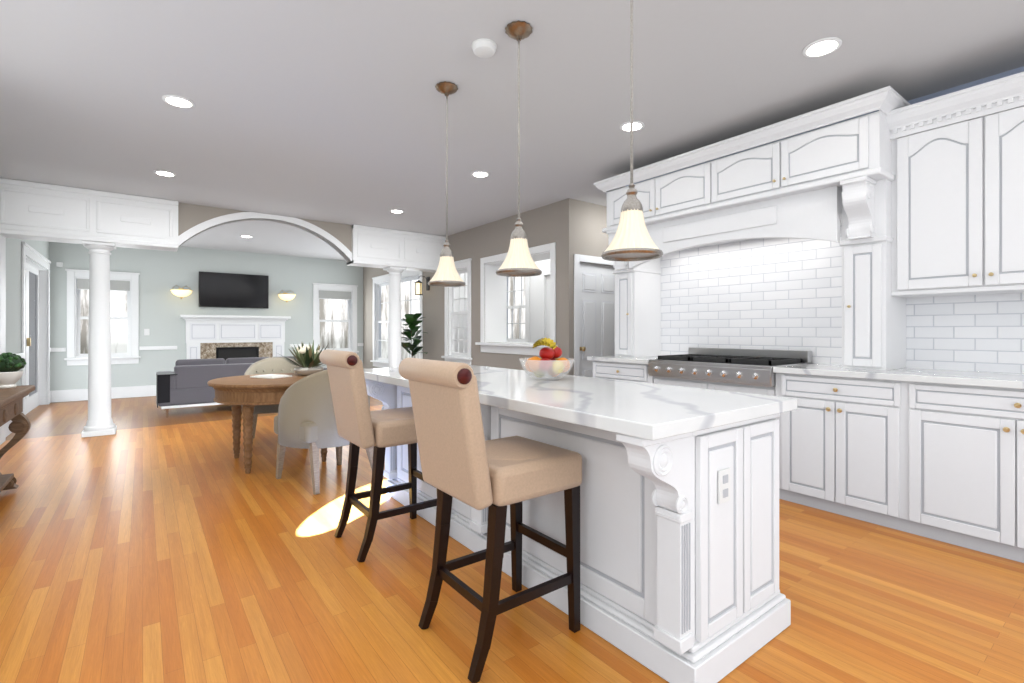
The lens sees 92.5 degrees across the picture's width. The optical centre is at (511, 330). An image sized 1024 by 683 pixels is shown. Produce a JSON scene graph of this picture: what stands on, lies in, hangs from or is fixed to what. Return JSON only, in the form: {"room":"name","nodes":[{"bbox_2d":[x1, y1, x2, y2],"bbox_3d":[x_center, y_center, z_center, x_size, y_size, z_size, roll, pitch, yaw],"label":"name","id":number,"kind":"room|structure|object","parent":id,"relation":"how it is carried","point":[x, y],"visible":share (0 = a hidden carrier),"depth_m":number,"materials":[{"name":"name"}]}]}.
{"room":"kitchen","nodes":[
{"label":"kitchen","id":0,"kind":"room"},
{"bbox_2d":[6,238,48,385],"bbox_3d":[-3.425,-0.200,2.302,0.200,2.800,15.000,0,0,-37],"label":"wall","id":1,"kind":"structure","parent":0,"point":[13,296],"depth_m":5.98,"materials":[{"name":"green paint"}]},
{"bbox_2d":[6,412,22,436],"bbox_3d":[-2.565,1.099,1.347,0.020,0.199,12.420,0,0,-37],"label":"baseboard","id":2,"kind":"structure","parent":1,"relation":"attached to","point":[8,432],"depth_m":5.61,"materials":[{"name":"white wood"}]},
{"bbox_2d":[21,242,50,414],"bbox_3d":[-7.050,0.025,7.146,0.240,2.350,2.260,0,0,-37],"label":"patio door","id":3,"kind":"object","parent":1,"relation":"attached to","point":[35,313],"visible":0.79,"depth_m":7.70,"materials":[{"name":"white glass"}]},
{"bbox_2d":[49,242,362,390],"bbox_3d":[-5.694,-0.200,9.858,5.670,2.800,0.200,0,0,-37],"label":"wall","id":4,"kind":"structure","parent":0,"point":[162,307],"depth_m":9.22,"materials":[{"name":"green paint"}]},
{"bbox_2d":[64,269,140,365],"bbox_3d":[-7.215,-0.233,8.669,1.030,1.645,0.270,0,0,-37],"label":"window","id":5,"kind":"structure","parent":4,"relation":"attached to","point":[128,282],"depth_m":8.66,"materials":[{"name":"white wood"}]},
{"bbox_2d":[56,262,149,334],"bbox_3d":[-7.154,-0.540,8.613,1.260,1.240,0.028,0,0,-37],"label":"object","id":6,"kind":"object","parent":4,"relation":"attached to","point":[146,331],"depth_m":8.95,"materials":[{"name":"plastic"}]},
{"bbox_2d":[50,385,155,402],"bbox_3d":[-7.029,1.099,8.707,1.748,0.199,0.028,0,0,-37],"label":"baseboard","id":7,"kind":"structure","parent":4,"relation":"attached to","point":[82,394],"depth_m":8.68,"materials":[{"name":"white wood"}]},
{"bbox_2d":[170,285,192,298],"bbox_3d":[-6.176,-0.729,9.160,0.350,0.257,0.350,0,0,-37],"label":"sconce","id":8,"kind":"object","parent":4,"relation":"attached to","point":[181,293],"visible":1,"depth_m":9.07,"materials":[{"name":"beige glass"}]},
{"bbox_2d":[16,343,362,357],"bbox_3d":[-4.533,0.315,8.384,5.346,0.070,3.548,0,0,-37],"label":"trim","id":9,"kind":"structure","parent":4,"relation":"attached to","point":[140,348],"depth_m":9.03,"materials":[{"name":"white wood"}]},
{"bbox_2d":[199,271,268,308],"bbox_3d":[-5.542,-0.805,9.798,1.220,0.680,0.074,0,0,-37],"label":"screen","id":10,"kind":"object","parent":4,"relation":"attached to","point":[227,290],"visible":0.96,"depth_m":9.75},
{"bbox_2d":[278,290,295,301],"bbox_3d":[-4.715,-0.729,10.261,0.350,0.257,0.350,0,0,-37],"label":"sconce","id":11,"kind":"object","parent":4,"relation":"attached to","point":[285,296],"visible":1,"depth_m":10.17,"materials":[{"name":"beige glass"}]},
{"bbox_2d":[312,283,358,352],"bbox_3d":[-4.012,-0.233,11.082,1.030,1.645,0.270,0,0,-37],"label":"window","id":12,"kind":"structure","parent":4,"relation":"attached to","point":[334,291],"depth_m":11.10,"materials":[{"name":"white wood"}]},
{"bbox_2d":[363,198,575,374],"bbox_3d":[-1.342,-0.200,8.693,0.120,2.800,6.900,0,0,-37],"label":"wall","id":13,"kind":"structure","parent":0,"point":[550,223],"depth_m":7.15,"materials":[{"name":"beige paint"}]},
{"bbox_2d":[0,178,445,444],"bbox_3d":[-3.345,-0.200,6.807,5.346,2.798,0.340,0,0,-37],"label":"header","id":14,"kind":"object","parent":13,"relation":"attached to","point":[44,212],"visible":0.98,"depth_m":5.82,"materials":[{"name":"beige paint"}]},
{"bbox_2d":[370,270,422,367],"bbox_3d":[-2.333,-0.203,9.950,0.190,1.965,2.460,0,0,-37],"label":"window","id":15,"kind":"structure","parent":13,"relation":"in","point":[406,276],"depth_m":10.56,"materials":[{"name":"white wood"}]},
{"bbox_2d":[414,276,429,294],"bbox_3d":[-1.610,-0.813,8.716,0.275,0.350,0.170,0,0,-37],"label":"lantern sconce","id":16,"kind":"object","parent":13,"relation":"attached to","point":[418,287],"visible":1,"depth_m":8.65,"materials":[{"name":"glass"}]},
{"bbox_2d":[441,258,471,364],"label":"window","id":17,"kind":"structure","parent":13,"relation":"attached to","point":[451,355],"depth_m":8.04,"materials":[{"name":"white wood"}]},
{"bbox_2d":[475,242,557,355],"bbox_3d":[0.174,-0.390,6.855,0.510,1.420,1.760,0,0,-37],"label":"trim","id":18,"kind":"structure","parent":13,"relation":"attached to","point":[493,306],"depth_m":7.34,"materials":[{"name":"white wood"}]},
{"bbox_2d":[0,396,1023,682],"bbox_3d":[-0.700,1.260,4.293,7.350,0.120,15.500,0,0,-37],"label":"floor","id":19,"kind":"structure","parent":0,"point":[148,542],"depth_m":2.28,"materials":[{"name":"brown wood"}]},
{"bbox_2d":[0,352,34,491],"bbox_3d":[-3.523,0.663,3.105,0.550,1.014,1.400,0,0,-37],"label":"console table","id":20,"kind":"object","parent":19,"relation":"on","point":[12,394],"visible":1,"depth_m":3.59,"materials":[{"name":"brown wood"}]},
{"bbox_2d":[0,352,26,388],"bbox_3d":[-3.734,0.288,3.625,0.203,0.263,0.198,0,0,-37],"label":"topiary plant","id":21,"kind":"object","parent":20,"relation":"on","point":[10,364],"depth_m":3.59,"materials":[{"name":"green plant"}]},
{"bbox_2d":[81,241,116,437],"bbox_3d":[-4.803,0.092,5.709,0.300,2.214,0.300,0,0,-37],"label":"column","id":22,"kind":"structure","parent":19,"relation":"on","point":[99,422],"depth_m":5.63,"materials":[{"name":"white wood"}]},
{"bbox_2d":[180,315,290,360],"bbox_3d":[-5.378,0.447,9.654,1.910,1.504,0.500,0,0,-37],"label":"fireplace mantel","id":23,"kind":"object","parent":19,"relation":"on","point":[225,337],"visible":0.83,"depth_m":9.69,"materials":[{"name":"wood"}]},
{"bbox_2d":[156,356,326,417],"bbox_3d":[-4.176,0.804,7.707,2.294,0.790,0.964,0,0,-37],"label":"sofa","id":24,"kind":"object","parent":19,"relation":"on","point":[183,384],"visible":0.56,"depth_m":6.93,"materials":[{"name":"grey fabric"}]},
{"bbox_2d":[207,340,327,473],"bbox_3d":[-2.155,0.638,4.574,1.173,1.122,1.150,0,0,-37],"label":"dining table","id":25,"kind":"object","parent":19,"relation":"on","point":[246,394],"visible":0.58,"depth_m":4.15,"materials":[{"name":"brown wood"}]},
{"bbox_2d":[249,374,292,378],"bbox_3d":[-2.276,0.426,4.633,0.335,0.020,0.367,0,0,-37],"label":"magazine","id":26,"kind":"object","parent":25,"relation":"on","point":[268,376],"depth_m":4.57,"materials":[{"name":"paper"}]},
{"bbox_2d":[244,357,304,440],"bbox_3d":[-2.549,0.750,5.321,0.677,0.909,0.714,0,0,-37],"label":"dining chair","id":27,"kind":"object","parent":19,"relation":"on","point":[272,365],"visible":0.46,"depth_m":5.43,"materials":[{"name":"grey fabric"}]},
{"bbox_2d":[274,370,373,494],"bbox_3d":[-1.510,0.741,3.990,0.704,0.926,0.753,0,0,-37],"label":"dining chair","id":28,"kind":"object","parent":19,"relation":"on","point":[304,418],"visible":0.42,"depth_m":3.69,"materials":[{"name":"fabric"}]},
{"bbox_2d":[319,349,437,561],"bbox_3d":[-0.737,0.656,2.825,0.607,1.098,0.466,0,0,-37],"label":"bar stool","id":29,"kind":"object","parent":19,"relation":"on","point":[359,423],"visible":0.94,"depth_m":2.65,"materials":[{"name":"leather"}]},
{"bbox_2d":[383,266,406,404],"bbox_3d":[-1.888,0.092,7.906,0.300,2.214,0.300,0,0,-37],"label":"column","id":30,"kind":"structure","parent":19,"relation":"on","point":[394,347],"depth_m":7.82,"materials":[{"name":"white wood"}]},
{"bbox_2d":[401,313,427,357],"bbox_3d":[-1.778,0.445,8.606,0.603,1.508,0.607,0,0,-37],"label":"plant","id":31,"kind":"object","parent":19,"relation":"on","point":[412,321],"visible":0.58,"depth_m":8.56,"materials":[{"name":"green plant"}]},
{"bbox_2d":[399,358,581,682],"bbox_3d":[-0.081,0.656,1.955,0.607,1.098,0.466,0,0,-37],"label":"bar stool","id":32,"kind":"object","parent":19,"relation":"on","point":[463,460],"visible":1,"depth_m":1.82,"materials":[{"name":"leather"}]},
{"bbox_2d":[365,381,790,682],"bbox_3d":[0.014,0.760,2.735,0.907,0.877,2.530,0,0,-37],"label":"kitchen island","id":33,"kind":"object","parent":19,"relation":"on","point":[679,534],"depth_m":1.82,"materials":[{"name":"wood"}]},
{"bbox_2d":[364,365,796,440],"bbox_3d":[0.005,0.298,2.756,0.944,0.047,2.605,0,0,-37],"label":"island countertop","id":34,"kind":"structure","parent":33,"relation":"on","point":[642,411],"depth_m":1.94,"materials":[{"name":"white stone"}]},
{"bbox_2d":[519,337,574,379],"bbox_3d":[0.198,0.155,2.779,0.318,0.238,0.318,0,0,-37],"label":"fruit bowl","id":35,"kind":"object","parent":34,"relation":"on","point":[550,362],"visible":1,"depth_m":2.70,"materials":[{"name":"clear glass"}]},
{"bbox_2d":[591,360,702,383],"bbox_3d":[1.291,0.747,4.792,0.661,0.905,0.781,0,0,-37],"label":"base cabinet","id":36,"kind":"object","parent":19,"relation":"on","point":[644,373],"depth_m":4.40,"materials":[{"name":"wood"}]},
{"bbox_2d":[659,372,738,387],"bbox_3d":[1.678,0.800,4.304,0.631,0.800,0.585,0,0,-37],"label":"base cabinet","id":37,"kind":"object","parent":19,"relation":"on","point":[683,379],"depth_m":4.03,"materials":[{"name":"wood"}]},
{"bbox_2d":[699,376,762,394],"bbox_3d":[1.962,0.800,3.927,0.631,0.800,0.591,0,0,-37],"label":"base cabinet","id":38,"kind":"object","parent":19,"relation":"on","point":[741,384],"depth_m":3.71,"materials":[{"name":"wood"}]},
{"bbox_2d":[763,368,898,529],"bbox_3d":[2.331,0.747,3.412,0.661,0.905,0.809,0,0,-37],"label":"base cabinet","id":39,"kind":"object","parent":19,"relation":"on","point":[839,449],"depth_m":3.15,"materials":[{"name":"wood"}]},
{"bbox_2d":[899,380,1023,562],"bbox_3d":[2.854,0.747,2.718,0.661,0.905,0.930,0,0,-37],"label":"base cabinet","id":40,"kind":"object","parent":19,"relation":"on","point":[961,450],"depth_m":2.68,"materials":[{"name":"wood"}]},
{"bbox_2d":[771,364,1023,391],"bbox_3d":[3.398,0.275,1.971,0.691,0.040,4.258,0,0,-37],"label":"countertop","id":41,"kind":"structure","parent":40,"relation":"on","point":[908,375],"depth_m":2.94,"materials":[{"name":"white stone"}]},
{"bbox_2d":[647,347,812,386],"bbox_3d":[1.767,0.275,4.074,0.727,0.239,1.052,0,0,-37],"label":"range cooktop","id":42,"kind":"object","parent":41,"relation":"in","point":[736,366],"depth_m":3.91,"materials":[{"name":"silver metal"}]},
{"bbox_2d":[839,176,910,371],"bbox_3d":[2.488,-0.363,3.371,0.433,1.235,0.250,0,0,-37],"label":"wall cabinet","id":43,"kind":"object","parent":41,"relation":"on","point":[855,287],"depth_m":3.22,"materials":[{"name":"wood"}]},
{"bbox_2d":[0,0,1023,260],"bbox_3d":[-0.700,-1.660,4.293,7.350,0.120,15.500,0,0,-37],"label":"ceiling","id":44,"kind":"structure","parent":0,"point":[326,110],"depth_m":3.23,"materials":[{"name":"paint"}]},
{"bbox_2d":[153,170,175,176],"bbox_3d":[-3.515,-1.594,4.964,0.190,0.010,0.190,0,0,-37],"label":"recessed light","id":45,"kind":"object","parent":44,"relation":"in","point":[165,173],"visible":1,"depth_m":4.95,"materials":[{"name":"white plastic"}]},
{"bbox_2d":[162,95,194,107],"bbox_3d":[-2.320,-1.594,3.411,0.190,0.010,0.190,0,0,-37],"label":"recessed light","id":46,"kind":"object","parent":44,"relation":"in","point":[178,101],"visible":1,"depth_m":3.40,"materials":[{"name":"white plastic"}]},
{"bbox_2d":[390,209,403,212],"bbox_3d":[-1.533,-1.594,6.533,0.190,0.010,0.190,0,0,-37],"label":"recessed light","id":47,"kind":"object","parent":44,"relation":"in","point":[396,211],"visible":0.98,"depth_m":6.53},
{"bbox_2d":[428,81,464,286],"bbox_3d":[-0.427,-0.950,3.209,0.246,1.299,0.246,0,0,-37],"label":"pendant light","id":48,"kind":"object","parent":44,"relation":"hanging from","point":[446,274],"visible":1,"depth_m":3.18,"materials":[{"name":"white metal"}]},
{"bbox_2d":[471,171,489,176],"bbox_3d":[-0.323,-1.594,4.990,0.190,0.010,0.190,0,0,-37],"label":"recessed light","id":49,"kind":"object","parent":44,"relation":"in","point":[480,174],"visible":1,"depth_m":4.98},
{"bbox_2d":[471,38,496,57],"bbox_3d":[-0.156,-1.579,2.750,0.144,0.041,0.144,0,0,-37],"label":"smoke detector","id":50,"kind":"object","parent":44,"relation":"attached to","point":[484,48],"visible":1,"depth_m":2.71,"materials":[{"name":"white plastic"}]},
{"bbox_2d":[496,20,541,276],"bbox_3d":[0.036,-0.950,2.594,0.246,1.299,0.246,0,0,-37],"label":"pendant light","id":51,"kind":"object","parent":44,"relation":"hanging from","point":[518,261],"visible":1,"depth_m":2.56,"materials":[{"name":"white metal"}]},
{"bbox_2d":[601,0,662,260],"bbox_3d":[0.487,-0.950,1.995,0.246,1.299,0.246,0,0,-37],"label":"pendant light","id":52,"kind":"object","parent":44,"relation":"hanging from","point":[632,240],"visible":1,"depth_m":1.96,"materials":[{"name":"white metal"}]},
{"bbox_2d":[620,121,644,131],"bbox_3d":[0.937,-1.594,3.824,0.190,0.010,0.190,0,0,-37],"label":"recessed light","id":53,"kind":"object","parent":44,"relation":"in","point":[637,125],"visible":0.88,"depth_m":3.81,"materials":[{"name":"white plastic"}]},
{"bbox_2d":[802,37,841,56],"bbox_3d":[1.746,-1.594,2.761,0.190,0.010,0.190,0,0,-37],"label":"recessed light","id":54,"kind":"object","parent":44,"relation":"in","point":[822,47],"visible":1,"depth_m":2.75,"materials":[{"name":"white plastic"}]},
{"bbox_2d":[530,259,549,342],"bbox_3d":[0.607,-0.200,8.001,0.200,2.800,3.250,0,0,-37],"label":"wall","id":55,"kind":"structure","parent":0,"point":[535,306],"depth_m":8.10,"materials":[{"name":"white paint"}]},
{"bbox_2d":[507,276,529,342],"bbox_3d":[0.052,-0.427,8.679,0.270,1.515,1.060,0,0,-37],"label":"window","id":56,"kind":"structure","parent":55,"relation":"in","point":[526,306],"depth_m":8.56,"materials":[{"name":"white wood"}]},
{"bbox_2d":[540,269,549,338],"bbox_3d":[0.798,0.105,7.626,0.097,2.190,1.000,0,0,-37],"label":"window frame","id":57,"kind":"structure","parent":55,"relation":"attached to","point":[546,272],"depth_m":7.93,"materials":[{"name":"white wood"}]},
{"bbox_2d":[576,200,611,265],"bbox_3d":[1.303,-0.200,6.429,1.380,2.800,0.100,0,0,-37],"label":"wall","id":58,"kind":"structure","parent":0,"point":[592,238],"depth_m":6.11,"materials":[{"name":"beige paint"}]},
{"bbox_2d":[574,254,614,376],"bbox_3d":[1.117,0.133,6.244,0.950,2.135,0.112,0,0,-37],"label":"door","id":59,"kind":"structure","parent":58,"relation":"attached to","point":[594,309],"depth_m":6.17,"materials":[{"name":"white wood"}]},
{"bbox_2d":[627,66,1023,185],"bbox_3d":[3.506,-0.200,2.617,0.250,2.800,7.160,0,0,-37],"label":"wall","id":60,"kind":"structure","parent":0,"point":[971,84],"depth_m":3.26,"materials":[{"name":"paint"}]},
{"bbox_2d":[603,176,654,231],"bbox_3d":[1.344,-1.203,4.790,0.553,0.365,0.647,0,0,-37],"label":"upper cabinet","id":61,"kind":"object","parent":60,"relation":"attached to","point":[616,197],"depth_m":4.74,"materials":[{"name":"wood"}]},
{"bbox_2d":[611,232,662,355],"bbox_3d":[1.272,-0.363,4.984,0.433,1.235,0.250,0,0,-37],"label":"wall cabinet","id":62,"kind":"object","parent":60,"relation":"attached to","point":[638,284],"depth_m":4.87,"materials":[{"name":"wood"}]},
{"bbox_2d":[587,356,694,363],"bbox_3d":[1.251,0.275,4.820,0.691,0.040,0.748,0,0,-37],"label":"countertop","id":63,"kind":"structure","parent":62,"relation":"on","point":[610,359],"depth_m":4.53,"materials":[{"name":"white stone"}]},
{"bbox_2d":[647,140,770,219],"bbox_3d":[1.832,-1.203,4.142,0.553,0.365,1.196,0,0,-37],"label":"upper cabinet","id":64,"kind":"object","parent":60,"relation":"attached to","point":[743,177],"depth_m":3.96,"materials":[{"name":"wood"}]},
{"bbox_2d":[646,184,842,251],"bbox_3d":[1.876,-0.910,4.175,0.443,0.220,1.770,0,0,-37],"label":"range hood","id":65,"kind":"object","parent":60,"relation":"attached to","point":[816,209],"depth_m":3.75,"materials":[{"name":"wood"}]},
{"bbox_2d":[771,108,906,195],"bbox_3d":[2.321,-1.203,3.494,0.553,0.365,0.647,0,0,-37],"label":"upper cabinet","id":66,"kind":"object","parent":60,"relation":"attached to","point":[859,148],"depth_m":3.26,"materials":[{"name":"wood"}]},
{"bbox_2d":[891,96,1023,295],"bbox_3d":[2.882,-0.770,2.932,0.333,1.020,0.925,0,0,-37],"label":"upper cabinet","id":67,"kind":"object","parent":60,"relation":"attached to","point":[957,182],"depth_m":2.93,"materials":[{"name":"wood"}]},
{"label":"outside","id":68,"kind":"structure","parent":0,"visible":0},
{"bbox_2d":[80,277,524,359],"bbox_3d":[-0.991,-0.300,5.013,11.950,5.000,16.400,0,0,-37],"label":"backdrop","id":69,"kind":"structure","parent":68,"point":[333,334],"depth_m":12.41,"materials":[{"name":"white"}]}
]}

